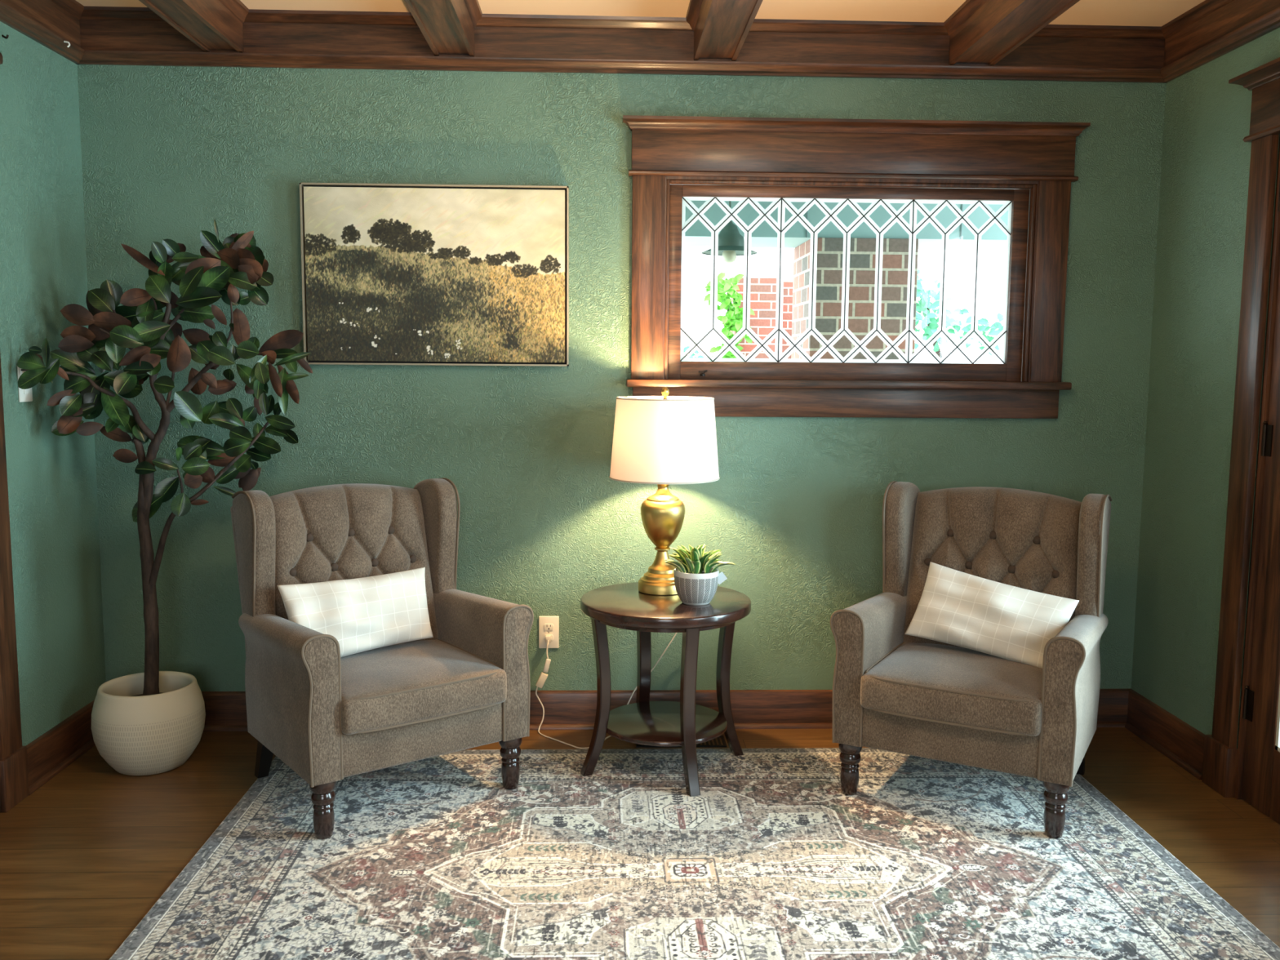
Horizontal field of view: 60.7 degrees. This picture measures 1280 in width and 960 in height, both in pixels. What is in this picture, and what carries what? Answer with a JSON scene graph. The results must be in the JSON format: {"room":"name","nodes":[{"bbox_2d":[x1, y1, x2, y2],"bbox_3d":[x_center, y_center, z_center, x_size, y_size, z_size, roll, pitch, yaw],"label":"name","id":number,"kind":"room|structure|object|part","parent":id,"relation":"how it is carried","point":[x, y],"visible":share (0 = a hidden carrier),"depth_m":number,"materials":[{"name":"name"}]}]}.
{"room":"living room","nodes":[
{"label":"living room","id":0,"kind":"room"},
{"bbox_2d":[0,21,106,746],"bbox_3d":[-1.824,-0.021,0.888,0.160,2.400,5.600,0,6,-2],"label":"wall","id":1,"kind":"structure","parent":0,"point":[51,477],"depth_m":3.36,"materials":[{"name":"green paint"}]},
{"bbox_2d":[0,52,29,812],"bbox_3d":[-1.774,-0.066,2.590,0.060,2.120,1.088,0,6,-2],"label":"door frame","id":2,"kind":"structure","parent":1,"relation":"in","point":[14,777],"depth_m":3.11,"materials":[{"name":"brown wood"}]},
{"bbox_3d":[-1.766,-1.103,2.477,0.060,0.035,1.088,0,6,-2],"label":"cornice","id":3,"kind":"part","parent":2,"relation":"part of","materials":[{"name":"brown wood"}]},
{"bbox_3d":[-1.810,-0.099,3.048,0.022,1.785,0.108,0,6,-2],"label":"casing","id":4,"kind":"part","parent":2,"relation":"part of","materials":[{"name":"brown wood"}]},
{"bbox_2d":[17,366,32,402],"bbox_3d":[-1.822,-0.287,3.240,0.010,0.110,0.072,0,6,-2],"label":"light switch","id":5,"kind":"object","parent":1,"relation":"attached to","point":[24,395],"visible":0.53,"depth_m":3.23,"materials":[{"name":"white plastic"}]},
{"bbox_2d":[0,0,84,64],"bbox_3d":[-1.713,-1.065,0.777,0.046,0.034,5.600,0,6,-2],"label":"trim","id":6,"kind":"structure","parent":1,"relation":"attached to","point":[10,15],"depth_m":3.26,"materials":[{"name":"brown wood"}]},
{"bbox_2d":[1,0,84,47],"bbox_3d":[-1.707,-1.148,0.768,0.056,0.132,5.600,0,6,-2],"label":"trim","id":7,"kind":"structure","parent":1,"relation":"attached to","point":[62,17],"depth_m":3.38,"materials":[{"name":"brown wood"}]},
{"bbox_2d":[26,699,95,795],"bbox_3d":[-1.825,0.832,3.506,0.030,0.133,0.585,0,6,-2],"label":"baseboard","id":8,"kind":"structure","parent":1,"relation":"attached to","point":[52,752],"depth_m":3.43,"materials":[{"name":"brown wood"}]},
{"bbox_2d":[76,64,1166,691],"bbox_3d":[-0.041,-0.328,3.816,3.930,2.400,0.160,0,6,-2],"label":"wall","id":9,"kind":"structure","parent":0,"point":[795,504],"depth_m":3.73,"materials":[{"name":"green paint"}]},
{"bbox_2d":[138,0,248,52],"bbox_3d":[-1.250,-1.148,0.781,0.182,0.128,5.554,0,6,-2],"label":"ceiling beam","id":10,"kind":"structure","parent":9,"relation":"attached to","point":[210,24],"depth_m":3.32,"materials":[{"name":"brown wood"}]},
{"bbox_2d":[299,182,568,366],"bbox_3d":[-0.680,-0.682,3.654,0.882,0.593,0.040,0,6,-2],"label":"framed painting","id":11,"kind":"object","parent":9,"relation":"attached to","point":[393,273],"visible":1,"depth_m":3.64,"materials":[{"name":"fabric"}]},
{"bbox_2d":[404,0,482,56],"bbox_3d":[-0.508,-1.145,0.808,0.189,0.128,5.554,0,6,-2],"label":"ceiling beam","id":12,"kind":"structure","parent":9,"relation":"attached to","point":[447,26],"depth_m":3.31,"materials":[{"name":"brown wood"}]},
{"bbox_2d":[538,616,559,648],"bbox_3d":[-0.318,0.532,3.816,0.070,0.115,0.009,0,6,-2],"label":"wall outlet","id":13,"kind":"object","parent":9,"relation":"attached to","point":[548,625],"visible":1,"depth_m":3.81,"materials":[{"name":"white plastic"}]},
{"bbox_2d":[543,634,553,640],"bbox_3d":[-0.318,0.551,3.816,0.034,0.023,0.004,0,6,-2],"label":"plug","id":14,"kind":"object","parent":13,"relation":"attached to","point":[552,635],"depth_m":3.81,"materials":[{"name":"white plastic"}]},
{"bbox_2d":[543,623,553,630],"bbox_3d":[-0.318,0.513,3.812,0.034,0.023,0.004,0,6,-2],"label":"receptacle","id":15,"kind":"object","parent":13,"relation":"attached to","point":[546,626],"depth_m":3.81,"materials":[{"name":"white plastic"}]},
{"bbox_2d":[75,49,1165,83],"bbox_3d":[-0.028,-1.361,3.600,3.613,0.034,0.046,0,6,-2],"label":"trim","id":16,"kind":"structure","parent":9,"relation":"attached to","point":[101,57],"depth_m":3.59,"materials":[{"name":"brown wood"}]},
{"bbox_2d":[79,5,1164,68],"bbox_3d":[-0.027,-1.444,3.586,3.613,0.132,0.056,0,6,-2],"label":"trim","id":17,"kind":"structure","parent":9,"relation":"attached to","point":[101,28],"depth_m":3.58,"materials":[{"name":"brown wood"}]},
{"bbox_2d":[201,688,1129,731],"bbox_3d":[-0.045,0.809,3.845,3.613,0.133,0.030,0,6,-2],"label":"baseboard","id":18,"kind":"structure","parent":9,"relation":"attached to","point":[225,711],"depth_m":3.85,"materials":[{"name":"brown wood"}]},
{"bbox_2d":[685,0,763,61],"bbox_3d":[0.344,-1.142,0.838,0.198,0.128,5.554,0,6,-2],"label":"ceiling beam","id":19,"kind":"structure","parent":9,"relation":"attached to","point":[721,28],"depth_m":3.30,"materials":[{"name":"brown wood"}]},
{"bbox_2d":[622,115,1090,418],"bbox_3d":[0.715,-0.714,3.769,1.557,0.988,0.213,0,6,-2],"label":"window","id":20,"kind":"structure","parent":9,"relation":"in","point":[1027,168],"depth_m":3.72,"materials":[{"name":"brown wood"}]},
{"bbox_3d":[0.708,-0.684,3.762,1.136,0.556,0.003,0,6,-2],"label":"glass","id":21,"kind":"part","parent":20,"relation":"part of","materials":[{"name":"clear glass"}]},
{"bbox_3d":[0.713,-0.672,3.766,1.234,0.655,0.038,0,6,-2],"label":"sash","id":22,"kind":"part","parent":20,"relation":"part of","materials":[{"name":"brown wood"}]},
{"bbox_3d":[0.714,-0.679,3.713,1.484,0.679,0.022,0,6,-2],"label":"casing","id":23,"kind":"part","parent":20,"relation":"part of","materials":[{"name":"brown wood"}]},
{"bbox_3d":[0.719,-1.097,3.665,1.494,0.140,0.026,0,6,-2],"label":"head casing","id":24,"kind":"part","parent":20,"relation":"part of","materials":[{"name":"brown wood"}]},
{"bbox_3d":[0.722,-1.177,3.641,1.557,0.038,0.056,0,6,-2],"label":"cornice","id":25,"kind":"part","parent":20,"relation":"part of","materials":[{"name":"brown wood"}]},
{"bbox_2d":[943,0,1079,66],"bbox_3d":[1.197,-1.139,0.869,0.208,0.128,5.554,0,6,-2],"label":"ceiling beam","id":26,"kind":"structure","parent":9,"relation":"attached to","point":[979,31],"depth_m":3.33,"materials":[{"name":"brown wood"}]},
{"bbox_2d":[0,727,1279,959],"bbox_3d":[0.046,1.241,1.073,4.000,0.120,5.960,0,6,-2],"label":"floor","id":27,"kind":"structure","parent":0,"point":[86,855],"depth_m":3.02,"materials":[{"name":"brown wood"}]},
{"bbox_2d":[17,219,312,775],"bbox_3d":[-1.423,0.057,3.400,0.812,1.704,0.362,-1,6,-9],"label":"potted tree","id":28,"kind":"object","parent":27,"relation":"on","point":[151,722],"visible":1,"depth_m":3.33,"materials":[{"name":"green plant"}]},
{"bbox_3d":[-1.553,0.773,3.461,0.331,0.265,0.331,0,6,-2],"label":"pot","id":29,"kind":"part","parent":28,"relation":"part of","materials":[{"name":"beige ceramic"}]},
{"bbox_2d":[535,632,677,748],"bbox_3d":[-0.102,0.610,3.719,0.517,0.555,0.216,0,6,-2],"label":"power cord","id":30,"kind":"object","parent":27,"relation":"on","point":[543,677],"visible":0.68,"depth_m":3.79,"materials":[{"name":"beige plastic"}]},
{"bbox_2d":[635,735,726,747],"bbox_3d":[0.138,0.889,3.718,0.304,0.004,0.104,0,6,-2],"label":"floor vent","id":31,"kind":"object","parent":27,"relation":"in","point":[724,744],"visible":0.3,"depth_m":3.67,"materials":[{"name":"black metal"}]},
{"bbox_2d":[639,736,721,745],"bbox_3d":[0.135,0.890,3.718,0.277,0.003,0.084,0,6,-2],"label":"grille","id":32,"kind":"object","parent":31,"relation":"attached to","point":[714,740],"depth_m":3.70,"materials":[{"name":"black metal"}]},
{"bbox_2d":[108,747,1279,959],"bbox_3d":[0.127,0.992,2.770,2.560,0.006,1.744,0,6,-2],"label":"rug","id":33,"kind":"object","parent":27,"relation":"on","point":[433,858],"visible":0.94,"depth_m":2.77,"materials":[{"name":"multicoloured carpet"}]},
{"bbox_2d":[230,477,533,839],"bbox_3d":[-0.785,0.475,3.293,0.705,0.893,0.702,-4,8,-37],"label":"armchair","id":34,"kind":"object","parent":33,"relation":"on","point":[330,717],"visible":0.84,"depth_m":3.20,"materials":[{"name":"brown fabric"}]},
{"bbox_3d":[-1.141,0.831,3.340,0.047,0.170,0.104,-4,8,-37],"label":"leg","id":35,"kind":"part","parent":34,"relation":"part of","materials":[{"name":"black wood"}]},
{"bbox_3d":[-1.000,0.583,3.091,0.098,0.401,0.532,-4,8,-37],"label":"arm","id":36,"kind":"part","parent":34,"relation":"part of"},
{"bbox_3d":[-0.852,0.882,2.939,0.070,0.160,0.070,-4,8,-37],"label":"leg","id":37,"kind":"part","parent":34,"relation":"part of","materials":[{"name":"black wood"}]},
{"bbox_3d":[-0.838,0.609,2.879,0.092,0.398,0.012,-4,8,-37],"label":"arm","id":38,"kind":"part","parent":34,"relation":"part of"},
{"bbox_3d":[-0.903,0.277,3.428,0.524,0.516,0.242,-4,8,-37],"label":"backrest","id":39,"kind":"part","parent":34,"relation":"part of","materials":[{"name":"brown fabric"}]},
{"bbox_2d":[277,567,433,657],"bbox_3d":[-0.840,0.410,3.290,0.471,0.235,0.149,-4,8,-36],"label":"throw pillow","id":40,"kind":"object","parent":34,"relation":"on","point":[363,614],"visible":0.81,"depth_m":3.25,"materials":[{"name":"white fabric"}]},
{"bbox_3d":[-0.749,0.696,3.266,0.504,0.140,0.489,-4,8,-37],"label":"seat","id":41,"kind":"part","parent":34,"relation":"part of","materials":[{"name":"brown fabric"}]},
{"bbox_2d":[340,639,506,734],"bbox_3d":[-0.720,0.587,3.217,0.500,0.120,0.482,-4,8,-37],"label":"seat cushion","id":42,"kind":"object","parent":34,"relation":"on","point":[411,683],"depth_m":3.08,"materials":[{"name":"brown fabric"}]},
{"bbox_3d":[-0.524,0.547,3.451,0.098,0.401,0.532,-4,8,-37],"label":"arm","id":43,"kind":"part","parent":34,"relation":"part of"},
{"bbox_3d":[-0.390,0.848,3.289,0.070,0.160,0.070,-4,8,-37],"label":"leg","id":44,"kind":"part","parent":34,"relation":"part of","materials":[{"name":"black wood"}]},
{"bbox_3d":[-0.362,0.573,3.239,0.092,0.398,0.012,-4,8,-37],"label":"arm","id":45,"kind":"part","parent":34,"relation":"part of"},
{"bbox_2d":[580,582,751,796],"bbox_3d":[0.079,0.643,3.472,0.537,0.545,0.538,0,6,-2],"label":"end table","id":46,"kind":"object","parent":33,"relation":"on","point":[685,723],"visible":0.91,"depth_m":3.38,"materials":[{"name":"black wood"}]},
{"bbox_3d":[-0.138,0.665,3.393,0.090,0.505,0.043,-2,7,-21],"label":"leg","id":47,"kind":"part","parent":46,"relation":"part of","materials":[{"name":"black wood"}]},
{"bbox_3d":[0.005,0.636,3.692,0.043,0.511,0.090,-2,7,-18],"label":"leg","id":48,"kind":"part","parent":46,"relation":"part of","materials":[{"name":"black wood"}]},
{"bbox_2d":[608,386,719,595],"bbox_3d":[0.078,0.031,3.523,0.356,0.661,0.356,0,6,-2],"label":"table lamp","id":49,"kind":"object","parent":46,"relation":"on","point":[663,441],"visible":0.97,"depth_m":3.38,"materials":[{"name":"gold metal"}]},
{"bbox_3d":[0.080,-0.135,3.505,0.352,0.259,0.352,0,6,-2],"label":"lamp shade","id":50,"kind":"part","parent":49,"relation":"part of","materials":[{"name":"white fabric"}]},
{"bbox_2d":[606,701,727,746],"bbox_3d":[0.078,0.774,3.487,0.400,0.016,0.400,0,6,-2],"label":"shelf","id":51,"kind":"object","parent":46,"relation":"attached to","point":[651,723],"depth_m":3.45,"materials":[{"name":"brown wood"}]},
{"bbox_3d":[0.152,0.682,3.256,0.043,0.505,0.090,-2,7,-18],"label":"leg","id":52,"kind":"part","parent":46,"relation":"part of","materials":[{"name":"black wood"}]},
{"bbox_2d":[665,544,735,605],"bbox_3d":[0.181,0.286,3.388,0.223,0.185,0.205,0,6,-2],"label":"potted houseplant","id":53,"kind":"object","parent":46,"relation":"on","point":[695,580],"visible":1,"depth_m":3.33,"materials":[{"name":"ceramic"}]},
{"bbox_3d":[0.173,0.328,3.376,0.139,0.104,0.139,0,6,-2],"label":"pot","id":54,"kind":"part","parent":53,"relation":"part of","materials":[{"name":"ceramic"}]},
{"bbox_3d":[0.295,0.650,3.555,0.090,0.505,0.043,-2,7,-21],"label":"leg","id":55,"kind":"part","parent":46,"relation":"part of","materials":[{"name":"black wood"}]},
{"bbox_2d":[830,480,1111,838],"bbox_3d":[1.018,0.486,3.321,0.705,0.893,0.702,4,7,29],"label":"armchair","id":56,"kind":"object","parent":33,"relation":"on","point":[895,691],"visible":0.76,"depth_m":3.21,"materials":[{"name":"brown fabric"}]},
{"bbox_3d":[0.606,0.583,3.211,0.092,0.398,0.012,4,7,29],"label":"arm","id":57,"kind":"part","parent":56,"relation":"part of"},
{"bbox_3d":[0.627,0.858,3.263,0.070,0.160,0.070,4,7,29],"label":"leg","id":58,"kind":"part","parent":56,"relation":"part of","materials":[{"name":"black wood"}]},
{"bbox_3d":[0.738,0.557,3.442,0.098,0.401,0.532,4,7,29],"label":"arm","id":59,"kind":"part","parent":56,"relation":"part of"},
{"bbox_3d":[0.985,0.707,3.290,0.504,0.140,0.489,4,7,29],"label":"seat","id":60,"kind":"part","parent":56,"relation":"part of","materials":[{"name":"brown fabric"}]},
{"bbox_2d":[860,642,1042,736],"bbox_3d":[0.963,0.598,3.237,0.500,0.120,0.482,4,7,29],"label":"seat cushion","id":61,"kind":"object","parent":56,"relation":"on","point":[936,683],"depth_m":3.08,"materials":[{"name":"brown fabric"}]},
{"bbox_2d":[904,561,1079,668],"bbox_3d":[1.064,0.413,3.325,0.498,0.275,0.145,4,7,29],"label":"throw pillow","id":62,"kind":"object","parent":56,"relation":"on","point":[955,607],"visible":0.91,"depth_m":3.28,"materials":[{"name":"white fabric"}]},
{"bbox_3d":[1.116,0.288,3.471,0.524,0.516,0.242,4,7,29],"label":"backrest","id":63,"kind":"part","parent":56,"relation":"part of","materials":[{"name":"brown fabric"}]},
{"bbox_3d":[1.132,0.893,2.980,0.070,0.160,0.070,4,7,29],"label":"leg","id":64,"kind":"part","parent":56,"relation":"part of","materials":[{"name":"black wood"}]},
{"bbox_3d":[1.126,0.619,2.918,0.092,0.398,0.012,4,7,29],"label":"arm","id":65,"kind":"part","parent":56,"relation":"part of"},
{"bbox_3d":[1.364,0.842,3.417,0.047,0.170,0.104,4,7,29],"label":"leg","id":66,"kind":"part","parent":56,"relation":"part of","materials":[{"name":"black wood"}]},
{"bbox_3d":[1.258,0.593,3.150,0.098,0.401,0.532,4,7,29],"label":"arm","id":67,"kind":"part","parent":56,"relation":"part of"},
{"bbox_2d":[75,0,1204,26],"bbox_3d":[0.065,-1.254,0.799,4.000,0.100,5.960,0,6,-2],"label":"ceiling","id":68,"kind":"structure","parent":0,"point":[1084,12],"depth_m":3.46,"materials":[{"name":"beige paint"}]},
{"bbox_2d":[1131,27,1279,782],"bbox_3d":[1.947,-0.007,1.023,0.160,2.400,5.600,0,6,-2],"label":"wall","id":69,"kind":"structure","parent":0,"point":[1206,157],"depth_m":3.51,"materials":[{"name":"green paint"}]},
{"bbox_2d":[1124,688,1204,779],"bbox_3d":[1.754,0.843,3.666,0.030,0.133,0.520,0,6,-2],"label":"baseboard","id":70,"kind":"structure","parent":69,"relation":"attached to","point":[1174,738],"depth_m":3.64,"materials":[{"name":"brown wood"}]},
{"bbox_2d":[1160,6,1279,83],"bbox_3d":[1.852,-1.052,0.905,0.046,0.034,5.600,0,6,-2],"label":"trim","id":71,"kind":"structure","parent":69,"relation":"attached to","point":[1268,22],"depth_m":3.30,"materials":[{"name":"brown wood"}]},
{"bbox_2d":[1161,0,1279,66],"bbox_3d":[1.848,-1.134,0.895,0.056,0.132,5.600,0,6,-2],"label":"trim","id":72,"kind":"structure","parent":69,"relation":"attached to","point":[1210,20],"depth_m":3.38,"materials":[{"name":"brown wood"}]},
{"bbox_2d":[1201,57,1279,824],"bbox_3d":[1.846,-0.050,2.705,0.221,2.118,1.230,0,6,-2],"label":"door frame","id":73,"kind":"structure","parent":69,"relation":"in","point":[1256,777],"depth_m":3.17,"materials":[{"name":"brown wood"}]},
{"bbox_3d":[1.778,-0.090,3.217,0.022,1.785,0.099,0,6,-2],"label":"casing","id":74,"kind":"part","parent":73,"relation":"part of","materials":[{"name":"brown wood"}]},
{"bbox_3d":[1.780,-1.084,2.590,0.071,0.038,1.230,0,6,-2],"label":"cornice","id":75,"kind":"part","parent":73,"relation":"part of","materials":[{"name":"brown wood"}]},
{"bbox_3d":[1.801,-1.003,2.599,0.026,0.135,1.140,0,6,-2],"label":"head casing","id":76,"kind":"part","parent":73,"relation":"part of","materials":[{"name":"brown wood"}]},
{"label":"outside","id":77,"kind":"structure","parent":0,"visible":0},
{"bbox_3d":[0.859,0.642,12.008,18.000,0.100,15.840,0,6,-2],"label":"ground","id":78,"kind":"structure","parent":77,"visible":0},
{"bbox_2d":[684,346,704,358],"bbox_3d":[0.524,-0.556,12.747,0.460,2.118,0.266,0,6,-2],"label":"shrub","id":79,"kind":"object","parent":78,"relation":"on","point":[686,347],"visible":0.16,"depth_m":12.65,"materials":[{"name":"green plant"}]},
{"bbox_2d":[703,272,755,358],"bbox_3d":[0.693,-0.354,8.757,0.400,2.586,0.258,0,6,-2],"label":"tree","id":80,"kind":"object","parent":78,"relation":"on","point":[732,320],"visible":0.44,"depth_m":8.62,"materials":[{"name":"green plant"}]},
{"bbox_2d":[730,277,776,358],"bbox_3d":[0.919,-0.374,9.100,0.325,2.555,0.400,0,6,-2],"label":"brick pier","id":81,"kind":"structure","parent":78,"relation":"on","point":[762,290],"depth_m":8.79,"materials":[{"name":"red brick"}]},
{"bbox_2d":[782,281,792,358],"bbox_3d":[1.315,-0.416,9.512,0.475,2.555,0.400,0,6,-2],"label":"brick wall","id":82,"kind":"structure","parent":78,"relation":"on","point":[788,286],"depth_m":9.20,"materials":[{"name":"red brick"}]},
{"bbox_2d":[791,237,918,359],"bbox_3d":[0.923,0.162,4.906,0.446,2.403,0.450,0,6,-2],"label":"brick column","id":83,"kind":"structure","parent":78,"relation":"on","point":[829,250],"depth_m":4.58,"materials":[{"name":"brown brick"}]},
{"bbox_2d":[684,200,1008,250],"bbox_3d":[0.375,-1.213,4.728,7.500,0.360,0.424,0,6,-2],"label":"porch ceiling","id":84,"kind":"structure","parent":83,"relation":"on","point":[994,238],"depth_m":4.56,"materials":[{"name":"paint"}]},
{"bbox_2d":[914,269,1003,359],"bbox_3d":[3.558,-0.839,11.878,2.401,2.916,0.929,0,6,-2],"label":"tree","id":85,"kind":"object","parent":78,"relation":"on","point":[929,324],"visible":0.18,"depth_m":11.65,"materials":[{"name":"green plant"}]},
{"bbox_3d":[3.267,-0.696,11.966,0.459,2.607,0.052,0,6,-2],"label":"stem","id":86,"kind":"part","parent":85,"relation":"part of","materials":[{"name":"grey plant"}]},
{"bbox_3d":[0.390,-1.521,4.355,7.500,0.060,1.140,0,6,-2],"label":"ceiling","id":87,"kind":"structure","parent":0,"visible":0},
{"bbox_2d":[701,200,757,263],"bbox_3d":[0.353,-1.170,4.261,0.220,0.638,0.220,0,6,-2],"label":"pendant light","id":88,"kind":"object","parent":87,"relation":"hanging from","point":[731,242],"visible":0.8,"depth_m":4.25,"materials":[{"name":"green metal"}]},
{"bbox_3d":[0.350,-0.884,4.293,0.058,0.063,0.058,0,6,-2],"label":"bulb","id":89,"kind":"part","parent":88,"relation":"part of","materials":[{"name":"beige glass"}]},
{"bbox_3d":[0.351,-0.953,4.285,0.220,0.125,0.220,0,6,-2],"label":"lamp shade","id":90,"kind":"part","parent":88,"relation":"part of","materials":[{"name":"grey metal"}]}
]}

